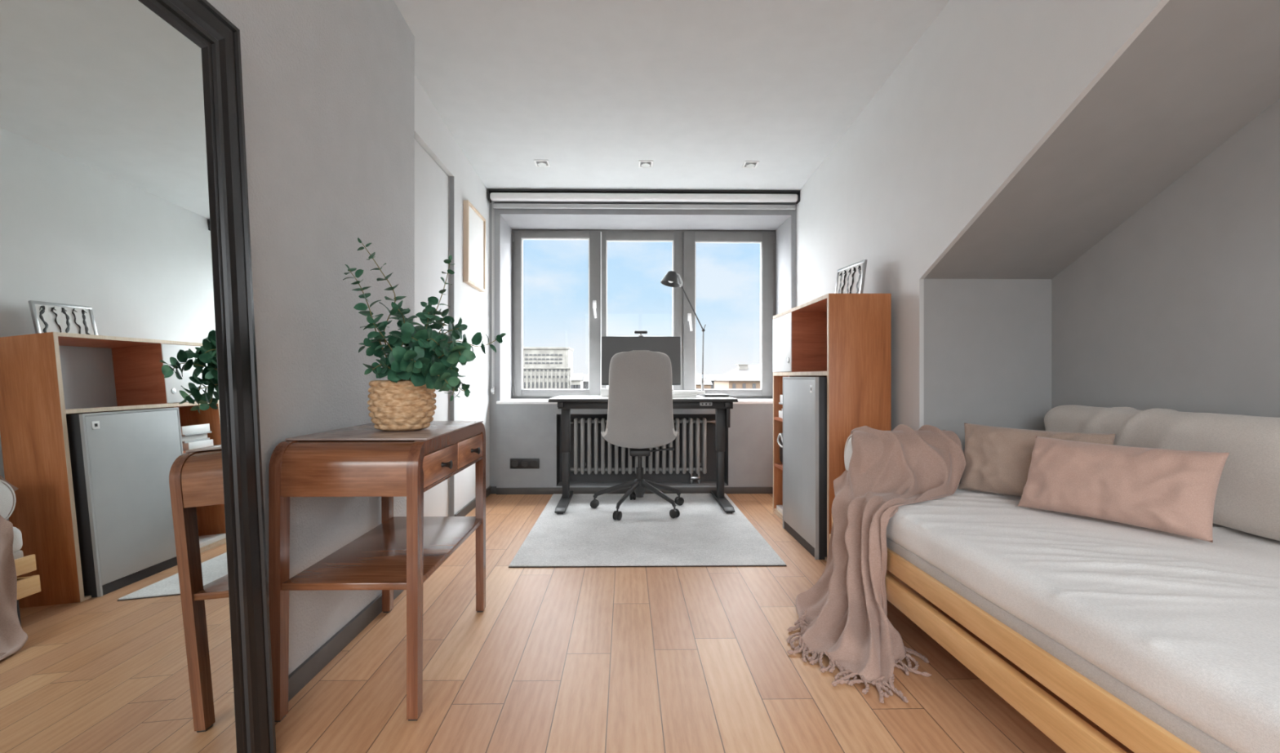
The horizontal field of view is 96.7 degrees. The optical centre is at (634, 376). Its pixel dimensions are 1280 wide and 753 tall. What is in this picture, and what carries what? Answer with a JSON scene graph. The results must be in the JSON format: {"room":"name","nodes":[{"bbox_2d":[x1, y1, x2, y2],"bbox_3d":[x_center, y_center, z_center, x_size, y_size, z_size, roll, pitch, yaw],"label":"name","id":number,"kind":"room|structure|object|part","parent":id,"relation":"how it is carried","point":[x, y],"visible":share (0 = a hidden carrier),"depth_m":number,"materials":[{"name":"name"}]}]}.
{"room":"home office","nodes":[
{"label":"home office","id":0,"kind":"room"},
{"bbox_2d":[206,0,414,675],"bbox_3d":[-1.170,-0.456,0.502,0.375,2.773,4.240,0,0,-1],"label":"wall","id":1,"kind":"structure","parent":0,"point":[328,86],"depth_m":1.84,"materials":[{"name":"grey paint"}]},
{"bbox_2d":[288,590,404,702],"bbox_3d":[-0.976,0.897,0.505,0.013,0.066,4.240,0,0,-1],"label":"baseboard","id":2,"kind":"structure","parent":1,"relation":"attached to","point":[318,660],"depth_m":1.87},
{"bbox_2d":[414,74,489,516],"bbox_3d":[-1.269,-0.329,3.577,0.269,2.518,1.909,0,0,-1],"label":"wall","id":3,"kind":"structure","parent":0,"point":[432,132],"depth_m":3.77,"materials":[{"name":"grey paint"}]},
{"bbox_2d":[414,138,453,516],"bbox_3d":[-1.187,-0.165,3.105,0.120,2.190,0.954,0,0,-1],"label":"door","id":4,"kind":"structure","parent":3,"relation":"in","point":[431,182],"depth_m":3.30,"materials":[{"name":"grey paint"}]},
{"bbox_2d":[453,486,490,516],"bbox_3d":[-1.135,0.900,4.048,0.013,0.060,0.930,0,0,-1],"label":"baseboard","id":5,"kind":"structure","parent":3,"relation":"attached to","point":[470,506],"depth_m":3.88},
{"bbox_2d":[462,200,485,292],"bbox_3d":[-1.124,-0.902,4.019,0.034,0.545,0.470,0,0,-1],"label":"picture frame","id":6,"kind":"object","parent":3,"relation":"attached to","point":[473,223],"visible":1,"depth_m":3.97,"materials":[{"name":"brown wood"}]},
{"bbox_2d":[469,206,483,288],"bbox_3d":[-1.130,-0.902,4.019,0.022,0.509,0.434,0,0,-1],"label":"print","id":7,"kind":"object","parent":6,"relation":"attached to","point":[476,220],"depth_m":4.03,"materials":[{"name":"white paper"}]},
{"bbox_2d":[489,200,796,488],"bbox_3d":[0.303,-0.273,4.833,3.450,2.405,0.645,0,0,-1],"label":"wall","id":8,"kind":"structure","parent":0,"point":[523,431],"depth_m":4.51,"materials":[{"name":"grey paint"}]},
{"bbox_2d":[510,458,539,468],"bbox_3d":[-0.861,0.684,4.485,0.224,0.071,0.014,0,0,-1],"label":"power socket","id":9,"kind":"object","parent":8,"relation":"attached to","point":[514,463],"visible":1,"depth_m":4.48,"materials":[{"name":"black plastic"}]},
{"bbox_2d":[511,460,518,467],"bbox_3d":[-0.940,0.688,4.480,0.054,0.054,0.004,0,0,-1],"label":"socket","id":10,"kind":"object","parent":9,"relation":"attached to","point":[514,463],"depth_m":4.48,"materials":[{"name":"plastic"}]},
{"bbox_2d":[521,460,528,467],"bbox_3d":[-0.864,0.688,4.481,0.054,0.054,0.004,0,0,-1],"label":"socket","id":11,"kind":"object","parent":9,"relation":"attached to","point":[524,463],"depth_m":4.48,"materials":[{"name":"plastic"}]},
{"bbox_2d":[530,460,537,467],"bbox_3d":[-0.787,0.688,4.482,0.054,0.054,0.004,0,0,-1],"label":"socket","id":12,"kind":"object","parent":9,"relation":"attached to","point":[534,464],"depth_m":4.48,"materials":[{"name":"plastic"}]},
{"bbox_2d":[556,414,559,485],"bbox_3d":[-0.616,0.583,4.592,0.002,0.570,0.188,0,0,-1],"label":"trim","id":13,"kind":"structure","parent":8,"relation":"attached to","point":[557,415],"depth_m":4.58,"materials":[{"name":"grey paint"}]},
{"bbox_2d":[490,486,773,494],"bbox_3d":[0.080,0.901,4.513,2.432,0.058,0.038,0,0,-1],"label":"baseboard","id":14,"kind":"structure","parent":8,"relation":"attached to","point":[494,490],"depth_m":4.49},
{"bbox_2d":[496,399,773,404],"bbox_3d":[0.098,0.206,4.758,2.378,0.022,0.527,0,0,-1],"label":"window sill","id":15,"kind":"structure","parent":8,"relation":"on","point":[509,401],"depth_m":4.51,"materials":[{"name":"white paint"}]},
{"bbox_2d":[559,414,716,482],"bbox_3d":[0.063,0.583,4.702,1.363,0.570,0.010,0,0,-1],"label":"wall niche","id":16,"kind":"object","parent":8,"relation":"attached to","point":[711,475],"visible":0.36,"depth_m":4.70,"materials":[{"name":"grey paint"}]},
{"bbox_2d":[570,417,715,484],"bbox_3d":[0.074,0.601,4.616,1.177,0.530,0.160,0,0,-1],"label":"radiator","id":17,"kind":"object","parent":16,"relation":"attached to","point":[704,421],"visible":0.71,"depth_m":4.54,"materials":[{"name":"grey metal"}]},
{"bbox_2d":[511,229,775,399],"bbox_3d":[0.087,-0.550,5.000,2.331,1.491,0.145,0,0,-1],"label":"window","id":18,"kind":"structure","parent":8,"relation":"in","point":[684,242],"depth_m":4.99,"materials":[{"name":"grey paint"}]},
{"bbox_3d":[-0.673,-0.550,5.000,0.751,1.447,0.062,0,0,-1],"label":"sash","id":19,"kind":"part","parent":18,"relation":"part of","materials":[{"name":"clear glass"}]},
{"bbox_3d":[-0.343,-0.584,4.947,0.031,0.161,0.054,0,0,-7],"label":"handle","id":20,"kind":"part","parent":18,"relation":"part of","materials":[{"name":"white paint"}]},
{"bbox_3d":[0.068,-0.550,5.018,0.707,1.447,0.048,0,0,-1],"label":"sash","id":21,"kind":"part","parent":18,"relation":"part of","materials":[{"name":"clear glass"}]},
{"bbox_3d":[0.486,-0.474,4.960,0.031,0.161,0.054,0,0,-7],"label":"handle","id":22,"kind":"part","parent":18,"relation":"part of","materials":[{"name":"white paint"}]},
{"bbox_3d":[0.824,-0.550,5.022,0.785,1.447,0.062,0,0,-1],"label":"sash","id":23,"kind":"part","parent":18,"relation":"part of","materials":[{"name":"clear glass"}]},
{"bbox_2d":[493,202,795,209],"bbox_3d":[0.083,-1.349,4.496,2.390,0.048,0.067,0,0,-1],"label":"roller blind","id":24,"kind":"object","parent":8,"relation":"attached to","point":[495,205],"visible":1,"depth_m":4.48,"materials":[{"name":"grey fabric"}]},
{"bbox_2d":[498,213,791,401],"bbox_3d":[0.091,-0.550,4.763,2.335,1.491,0.467,0,0,-1],"label":"trim","id":25,"kind":"structure","parent":8,"relation":"attached to","point":[781,224],"depth_m":4.73,"materials":[{"name":"paint"}]},
{"bbox_2d":[724,427,728,485],"bbox_3d":[0.745,0.583,4.613,0.002,0.570,0.188,0,0,-1],"label":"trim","id":26,"kind":"structure","parent":8,"relation":"attached to","point":[726,453],"depth_m":4.61,"materials":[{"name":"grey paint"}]},
{"bbox_2d":[393,0,950,190],"bbox_3d":[0.424,-1.700,1.707,3.700,0.570,7.000,0,0,-1],"label":"ceiling","id":27,"kind":"structure","parent":0,"point":[698,90],"depth_m":2.96,"materials":[{"name":"paint"}]},
{"bbox_2d":[533,160,550,166],"bbox_3d":[-0.642,-1.482,3.961,0.100,0.019,0.100,0,0,-1],"label":"recessed light","id":28,"kind":"object","parent":27,"relation":"in","point":[538,162],"visible":1,"depth_m":3.94,"materials":[{"name":"white paint"}]},
{"bbox_2d":[488,188,799,204],"bbox_3d":[0.079,-1.414,4.478,2.433,0.088,0.103,0,0,-1],"label":"roller blind","id":29,"kind":"object","parent":27,"relation":"attached to","point":[494,194],"visible":1,"depth_m":4.44,"materials":[{"name":"white fabric"}]},
{"bbox_2d":[490,201,494,394],"bbox_3d":[-1.115,-0.620,4.491,0.030,1.520,0.042,0,0,-1],"label":"blind cord","id":30,"kind":"object","parent":29,"relation":"hanging from","point":[492,390],"visible":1,"depth_m":4.48,"materials":[{"name":"white plastic"}]},
{"bbox_3d":[-1.114,-0.640,4.484,0.013,1.480,0.003,0,0,-1],"label":"cord","id":31,"kind":"part","parent":30,"relation":"part of","materials":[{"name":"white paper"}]},
{"bbox_2d":[638,160,653,167],"bbox_3d":[0.079,-1.482,3.971,0.100,0.019,0.100,0,0,-1],"label":"recessed light","id":32,"kind":"object","parent":27,"relation":"in","point":[642,163],"visible":1,"depth_m":3.96,"materials":[{"name":"grey paint"}]},
{"bbox_2d":[742,160,759,168],"bbox_3d":[0.813,-1.482,3.982,0.100,0.019,0.100,0,0,-1],"label":"recessed light","id":33,"kind":"object","parent":27,"relation":"in","point":[747,164],"visible":1,"depth_m":3.97,"materials":[{"name":"grey paint"}]},
{"bbox_2d":[275,493,1133,752],"bbox_3d":[0.424,0.990,1.707,3.700,0.120,7.000,0,0,-1],"label":"floor","id":34,"kind":"structure","parent":0,"point":[600,660],"depth_m":1.76,"materials":[{"name":"brown wood"}]},
{"bbox_2d":[0,0,275,752],"bbox_3d":[-0.918,0.046,0.920,0.123,1.767,0.908,0,0,-1],"label":"floor mirror","id":35,"kind":"object","parent":34,"relation":"on","point":[135,610],"visible":1,"depth_m":1.04,"materials":[{"name":"black wood"}]},
{"bbox_3d":[-0.918,0.046,0.920,0.122,1.767,0.908,0,0,-1],"label":"frame","id":36,"kind":"part","parent":35,"relation":"part of","materials":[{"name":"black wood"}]},
{"bbox_2d":[268,421,485,722],"bbox_3d":[-0.773,0.552,1.901,0.426,0.756,0.745,0,0,-1],"label":"console table","id":37,"kind":"object","parent":34,"relation":"on","point":[363,460],"visible":0.94,"depth_m":1.56,"materials":[{"name":"brown wood"}]},
{"bbox_3d":[-0.971,0.552,1.898,0.030,0.744,0.745,0,0,-1],"label":"frame","id":38,"kind":"part","parent":37,"relation":"part of","materials":[{"name":"brown wood"}]},
{"bbox_3d":[-0.783,0.254,1.610,0.337,0.141,0.157,0,0,-1],"label":"panel","id":39,"kind":"part","parent":37,"relation":"part of","materials":[{"name":"brown wood"}]},
{"bbox_2d":[281,516,482,591],"bbox_3d":[-0.775,0.568,1.901,0.364,0.020,0.733,0,0,-1],"label":"shelf","id":40,"kind":"object","parent":37,"relation":"attached to","point":[376,560],"depth_m":1.74,"materials":[{"name":"brown wood"}]},
{"bbox_2d":[367,380,436,431],"bbox_3d":[-0.750,0.092,1.842,0.209,0.159,0.209,0,0,-1],"label":"basket","id":41,"kind":"object","parent":37,"relation":"on","point":[394,405],"depth_m":1.76,"materials":[{"name":"wicker"}]},
{"bbox_2d":[342,237,506,431],"bbox_3d":[-0.671,-0.130,1.835,0.477,0.602,0.401,0,0,18],"label":"eucalyptus","id":42,"kind":"object","parent":37,"relation":"on","point":[428,362],"visible":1,"depth_m":1.75,"materials":[{"name":"plant"}]},
{"bbox_3d":[-0.597,0.268,1.738,0.018,0.089,0.320,0,0,-1],"label":"drawer","id":43,"kind":"part","parent":37,"relation":"part of","materials":[{"name":"brown wood"}]},
{"bbox_3d":[-0.604,0.552,1.904,0.030,0.744,0.745,0,0,-1],"label":"frame","id":44,"kind":"part","parent":37,"relation":"part of","materials":[{"name":"brown wood"}]},
{"bbox_3d":[-0.573,0.270,1.738,0.031,0.028,0.028,0,0,-1],"label":"knob","id":45,"kind":"part","parent":37,"relation":"part of","materials":[{"name":"black plastic"}]},
{"bbox_3d":[-0.602,0.268,2.070,0.018,0.089,0.320,0,0,-1],"label":"drawer","id":46,"kind":"part","parent":37,"relation":"part of","materials":[{"name":"brown wood"}]},
{"bbox_3d":[-0.578,0.270,2.070,0.031,0.028,0.028,0,0,-1],"label":"knob","id":47,"kind":"part","parent":37,"relation":"part of","materials":[{"name":"black plastic"}]},
{"bbox_2d":[508,493,786,568],"bbox_3d":[0.054,0.924,3.618,1.357,0.011,1.689,0,0,-1],"label":"rug","id":48,"kind":"object","parent":34,"relation":"on","point":[703,535],"visible":0.95,"depth_m":3.28,"materials":[{"name":"grey fabric"}]},
{"bbox_2d":[590,350,684,520],"bbox_3d":[0.023,0.377,3.938,0.659,1.084,0.656,0,0,-1],"label":"office chair","id":49,"kind":"object","parent":48,"relation":"on","point":[640,417],"visible":1,"depth_m":3.70,"materials":[{"name":"grey fabric"}]},
{"bbox_3d":[-0.132,0.780,3.948,0.315,0.141,0.032,0,0,9],"label":"arm","id":50,"kind":"part","parent":49,"relation":"part of","materials":[{"name":"metal"}]},
{"bbox_3d":[-0.041,0.780,3.768,0.032,0.141,0.315,0,0,27],"label":"arm","id":51,"kind":"part","parent":49,"relation":"part of","materials":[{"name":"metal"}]},
{"bbox_3d":[0.158,0.780,3.799,0.032,0.141,0.315,0,0,-45],"label":"arm","id":52,"kind":"part","parent":49,"relation":"part of","materials":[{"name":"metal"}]},
{"bbox_3d":[0.190,0.780,3.999,0.315,0.141,0.032,0,0,-27],"label":"arm","id":53,"kind":"part","parent":49,"relation":"part of","materials":[{"name":"metal"}]},
{"bbox_2d":[548,395,737,514],"bbox_3d":[0.057,0.534,4.114,1.272,0.772,0.655,0,0,-1],"label":"desk","id":54,"kind":"object","parent":48,"relation":"on","point":[722,406],"visible":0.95,"depth_m":4.11,"materials":[{"name":"metal"}]},
{"bbox_3d":[-0.500,0.546,4.163,0.060,0.676,0.080,0,0,-1],"label":"leg","id":55,"kind":"part","parent":54,"relation":"part of","materials":[{"name":"metal"}]},
{"bbox_2d":[600,388,608,396],"bbox_3d":[-0.211,0.119,4.232,0.075,0.058,0.130,0,0,-1],"label":"box","id":56,"kind":"object","parent":54,"relation":"on","point":[604,392],"visible":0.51,"depth_m":4.17,"materials":[{"name":"white"}]},
{"bbox_2d":[601,336,680,385],"bbox_3d":[0.052,-0.079,4.319,0.604,0.454,0.135,0,0,-1],"label":"monitor","id":57,"kind":"object","parent":54,"relation":"on","point":[670,346],"visible":0.34,"depth_m":4.32,"materials":[{"name":"black plastic"}]},
{"bbox_2d":[634,330,647,336],"bbox_3d":[0.050,-0.327,4.338,0.100,0.042,0.043,0,0,-1],"label":"webcam","id":58,"kind":"object","parent":57,"relation":"on","point":[641,332],"visible":1,"depth_m":4.32,"materials":[{"name":"black plastic"}]},
{"bbox_3d":[0.074,0.196,4.097,1.190,0.048,0.530,0,0,-1],"label":"support frame","id":59,"kind":"part","parent":54,"relation":"part of","materials":[{"name":"metal"}]},
{"bbox_2d":[660,271,706,395],"bbox_3d":[0.376,-0.328,4.329,0.354,0.951,0.153,0,0,-1],"label":"desk lamp","id":60,"kind":"object","parent":54,"relation":"on","point":[670,279],"visible":0.88,"depth_m":4.35,"materials":[{"name":"metal"}]},
{"bbox_3d":[0.272,-0.745,4.324,0.146,0.117,0.148,0,0,-1],"label":"lamp shade","id":61,"kind":"part","parent":60,"relation":"part of","materials":[{"name":"metal"}]},
{"bbox_3d":[0.451,-0.520,4.362,0.208,0.349,0.033,0,0,-15],"label":"arm","id":62,"kind":"part","parent":60,"relation":"part of","materials":[{"name":"metal"}]},
{"bbox_3d":[0.529,-0.169,4.383,0.014,0.374,0.020,0,0,-1],"label":"arm","id":63,"kind":"part","parent":60,"relation":"part of","materials":[{"name":"metal"}]},
{"bbox_2d":[672,394,696,397],"bbox_3d":[0.338,0.137,4.125,0.220,0.021,0.300,0,0,5],"label":"paper stack","id":64,"kind":"object","parent":54,"relation":"on","point":[673,395],"visible":0.42,"depth_m":3.98,"materials":[{"name":"white paper"}]},
{"bbox_2d":[672,390,705,395],"bbox_3d":[0.368,0.115,4.126,0.220,0.021,0.300,0,0,-9],"label":"paper stack","id":65,"kind":"object","parent":64,"relation":"on","point":[691,392],"visible":0.76,"depth_m":3.98,"materials":[{"name":"white paper"}]},
{"bbox_3d":[0.485,0.185,3.858,0.085,0.026,0.030,0,0,-1],"label":"control panel","id":66,"kind":"part","parent":54,"relation":"part of","materials":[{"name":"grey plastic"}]},
{"bbox_2d":[699,393,728,397],"bbox_3d":[0.594,0.139,4.234,0.175,0.016,0.290,0,0,-1],"label":"book","id":67,"kind":"object","parent":54,"relation":"on","point":[706,395],"visible":0.94,"depth_m":4.09,"materials":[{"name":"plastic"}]},
{"bbox_3d":[0.594,0.134,4.234,0.175,0.006,0.290,0,0,-1],"label":"lid","id":68,"kind":"part","parent":67,"relation":"part of","materials":[{"name":"metal"}]},
{"bbox_3d":[0.632,0.546,4.180,0.060,0.676,0.080,0,0,-1],"label":"leg","id":69,"kind":"part","parent":54,"relation":"part of","materials":[{"name":"metal"}]},
{"bbox_2d":[782,377,826,559],"bbox_3d":[1.083,0.466,3.190,0.340,0.928,0.603,0,0,-1],"label":"mini fridge","id":70,"kind":"object","parent":34,"relation":"on","point":[804,398],"visible":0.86,"depth_m":3.04,"materials":[{"name":"silver metal"}]},
{"bbox_3d":[0.923,0.447,3.188,0.016,0.862,0.575,0,0,-1],"label":"door","id":71,"kind":"part","parent":70,"relation":"part of","materials":[{"name":"silver metal"}]},
{"bbox_3d":[0.918,0.065,2.951,0.002,0.040,0.040,0,0,-1],"label":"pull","id":72,"kind":"part","parent":70,"relation":"part of","materials":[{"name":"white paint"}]},
{"bbox_2d":[773,293,891,561],"bbox_3d":[1.110,0.258,3.367,0.323,1.344,1.070,0,0,-1],"label":"cabinet","id":73,"kind":"object","parent":34,"relation":"on","point":[843,339],"visible":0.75,"depth_m":2.83,"materials":[{"name":"brown wood"}]},
{"bbox_2d":[773,462,782,471],"bbox_3d":[1.105,0.599,3.708,0.298,0.018,0.347,0,0,-1],"label":"shelf","id":74,"kind":"object","parent":73,"relation":"attached to","point":[776,465],"depth_m":3.81,"materials":[{"name":"red wood"}]},
{"bbox_2d":[773,417,782,422],"bbox_3d":[1.105,0.284,3.708,0.298,0.018,0.347,0,0,-1],"label":"shelf","id":75,"kind":"object","parent":73,"relation":"attached to","point":[775,419],"depth_m":3.81,"materials":[{"name":"red wood"}]},
{"bbox_2d":[773,508,782,519],"bbox_3d":[1.105,0.909,3.708,0.298,0.018,0.347,0,0,-1],"label":"shelf","id":76,"kind":"object","parent":73,"relation":"attached to","point":[780,515],"depth_m":3.78,"materials":[{"name":"brown wood"}]},
{"bbox_2d":[776,505,782,514],"bbox_3d":[1.095,0.885,3.712,0.260,0.030,0.290,0,0,-1],"label":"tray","id":77,"kind":"object","parent":73,"relation":"on","point":[780,508],"visible":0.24,"depth_m":3.79,"materials":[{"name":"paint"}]},
{"bbox_2d":[777,432,782,463],"bbox_3d":[1.091,0.479,3.709,0.266,0.218,0.275,0,0,-1],"label":"bag","id":78,"kind":"object","parent":73,"relation":"on","point":[780,435],"visible":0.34,"depth_m":3.77,"materials":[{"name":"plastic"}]},
{"bbox_3d":[0.965,0.420,3.716,0.015,0.092,0.210,0,0,-2],"label":"cord","id":79,"kind":"part","parent":78,"relation":"part of","materials":[{"name":"white paper"}]},
{"bbox_2d":[778,410,782,418],"bbox_3d":[1.099,0.252,3.707,0.270,0.045,0.230,0,0,3],"label":"box","id":80,"kind":"object","parent":73,"relation":"on","point":[780,412],"visible":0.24,"depth_m":3.75,"materials":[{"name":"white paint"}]},
{"bbox_3d":[1.108,0.258,3.892,0.312,1.344,0.020,0,0,-1],"label":"panel","id":81,"kind":"part","parent":73,"relation":"part of","materials":[{"name":"brown wood"}]},
{"bbox_3d":[0.960,-0.210,3.681,0.018,0.361,0.434,0,0,-1],"label":"door","id":82,"kind":"part","parent":73,"relation":"part of","materials":[{"name":"white paint"}]},
{"bbox_3d":[1.116,-0.404,3.367,0.312,0.020,1.030,0,0,-1],"label":"panel","id":83,"kind":"part","parent":73,"relation":"part of","materials":[{"name":"red wood"}]},
{"bbox_2d":[791,375,826,376],"bbox_3d":[1.116,-0.016,3.367,0.312,0.022,1.030,0,0,-1],"label":"shelf","id":84,"kind":"object","parent":73,"relation":"attached to","point":[791,375],"depth_m":3.48,"materials":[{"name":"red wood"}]},
{"bbox_2d":[834,259,866,293],"bbox_3d":[1.196,-0.513,3.117,0.084,0.200,0.300,0,0,-7],"label":"picture frame","id":85,"kind":"object","parent":73,"relation":"on","point":[850,279],"visible":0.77,"depth_m":3.08,"materials":[{"name":"wood"}]},
{"bbox_3d":[1.123,0.258,2.842,0.312,1.344,0.020,0,0,-1],"label":"panel","id":86,"kind":"part","parent":73,"relation":"part of","materials":[{"name":"brown wood"}]},
{"bbox_2d":[829,484,1279,752],"bbox_3d":[1.416,0.695,1.524,1.037,0.470,2.114,0,0,-1],"label":"daybed","id":87,"kind":"object","parent":34,"relation":"on","point":[1166,642],"visible":0.88,"depth_m":1.28,"materials":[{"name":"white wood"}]},
{"bbox_2d":[844,434,852,471],"bbox_3d":[1.148,0.358,2.465,0.420,0.224,0.224,0,0,-1],"label":"bolster","id":88,"kind":"object","parent":87,"relation":"on","point":[848,447],"visible":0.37,"depth_m":2.50,"materials":[{"name":"fabric"}]},
{"bbox_2d":[786,424,965,703],"bbox_3d":[0.919,0.570,2.195,0.536,0.721,1.194,0,0,38],"label":"throw blanket","id":89,"kind":"object","parent":88,"relation":"on","point":[842,618],"visible":1,"depth_m":2.14,"materials":[{"name":"fabric"}]},
{"bbox_3d":[0.912,0.750,1.519,0.030,0.076,2.110,0,0,-1],"label":"rail","id":90,"kind":"part","parent":87,"relation":"part of","materials":[{"name":"brown wood"}]},
{"bbox_2d":[958,422,1115,497],"bbox_3d":[1.506,0.329,2.157,0.187,0.268,0.523,0,0,-37],"label":"cushion","id":91,"kind":"object","parent":87,"relation":"on","point":[998,460],"visible":0.5,"depth_m":2.19,"materials":[{"name":"beige fabric"}]},
{"bbox_3d":[1.422,0.608,1.522,1.001,0.045,2.060,0,0,-1],"label":"mattress","id":92,"kind":"part","parent":87,"relation":"part of","materials":[{"name":"grey fabric"}]},
{"bbox_2d":[1017,435,1229,542],"bbox_3d":[1.532,0.339,1.827,0.187,0.248,0.513,0,0,-28],"label":"cushion","id":93,"kind":"object","parent":87,"relation":"on","point":[1172,491],"visible":1,"depth_m":1.74,"materials":[{"name":"pink fabric"}]},
{"bbox_2d":[1044,404,1279,541],"bbox_3d":[1.857,0.292,1.497,0.197,0.361,1.986,0,0,-1],"label":"cushion","id":94,"kind":"object","parent":87,"relation":"on","point":[1247,500],"visible":0.44,"depth_m":1.71,"materials":[{"name":"beige fabric"}]},
{"bbox_2d":[796,0,1168,431],"bbox_3d":[1.343,-0.420,2.109,0.020,2.699,4.922,0,0,-1],"label":"wall","id":95,"kind":"structure","parent":0,"point":[987,83],"depth_m":2.47,"materials":[{"name":"grey paint"}]},
{"bbox_2d":[924,279,1051,484],"bbox_3d":[1.694,0.238,2.698,0.701,1.384,0.100,0,0,-1],"label":"wall","id":96,"kind":"structure","parent":0,"point":[988,342],"depth_m":2.65,"materials":[{"name":"grey paint"}]},
{"bbox_2d":[924,0,1279,279],"bbox_3d":[1.667,-1.147,1.200,0.601,1.387,3.094,0,0,-1],"label":"ceiling","id":97,"kind":"structure","parent":0,"point":[1199,72],"depth_m":1.86,"materials":[{"name":"grey paint"}]},
{"bbox_2d":[1051,98,1279,417],"bbox_3d":[2.036,-0.456,0.592,0.120,2.773,4.322,0,0,-1],"label":"wall","id":98,"kind":"structure","parent":0,"point":[1177,308],"depth_m":2.01,"materials":[{"name":"grey paint"}]},
{"label":"outside","id":99,"kind":"structure","parent":0,"visible":0},
{"bbox_3d":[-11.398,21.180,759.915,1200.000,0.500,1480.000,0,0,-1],"label":"ground","id":100,"kind":"structure","parent":99,"visible":0},
{"bbox_2d":[523,346,573,389],"bbox_3d":[-29.117,6.315,166.582,22.482,29.229,14.800,0,0,-1],"label":"stone building","id":101,"kind":"structure","parent":100,"relation":"on","point":[544,367],"depth_m":159.76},
{"bbox_2d":[569,373,584,389],"bbox_3d":[-15.521,10.059,154.785,3.230,21.743,11.200,0,0,-1],"label":"house","id":102,"kind":"structure","parent":100,"relation":"on","point":[576,380],"depth_m":150.23,"materials":[{"name":"stone"}]},
{"bbox_2d":[582,377,588,389],"bbox_3d":[-16.725,10.489,214.773,7.872,20.881,11.200,0,0,-1],"label":"house","id":103,"kind":"structure","parent":100,"relation":"on","point":[585,383],"depth_m":209.75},
{"bbox_2d":[583,373,720,388],"bbox_3d":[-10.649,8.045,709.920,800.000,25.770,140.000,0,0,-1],"label":"hills","id":104,"kind":"structure","parent":100,"relation":"on","point":[698,376],"depth_m":696.01,"materials":[{"name":"white"}]},
{"bbox_2d":[695,379,711,389],"bbox_3d":[20.864,10.916,195.335,10.334,20.027,11.200,0,0,-1],"label":"house","id":105,"kind":"structure","parent":100,"relation":"on","point":[707,384],"depth_m":190.42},
{"bbox_2d":[704,376,719,389],"bbox_3d":[32.775,10.397,235.518,6.576,21.066,11.200,0,0,-1],"label":"house","id":106,"kind":"structure","parent":100,"relation":"on","point":[710,378],"depth_m":231.97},
{"bbox_2d":[711,364,759,389],"bbox_3d":[14.498,9.788,65.225,9.748,22.284,10.800,0,0,-1],"label":"building","id":107,"kind":"structure","parent":100,"relation":"on","point":[745,376],"depth_m":61.32,"materials":[{"name":"stone"}]}
]}

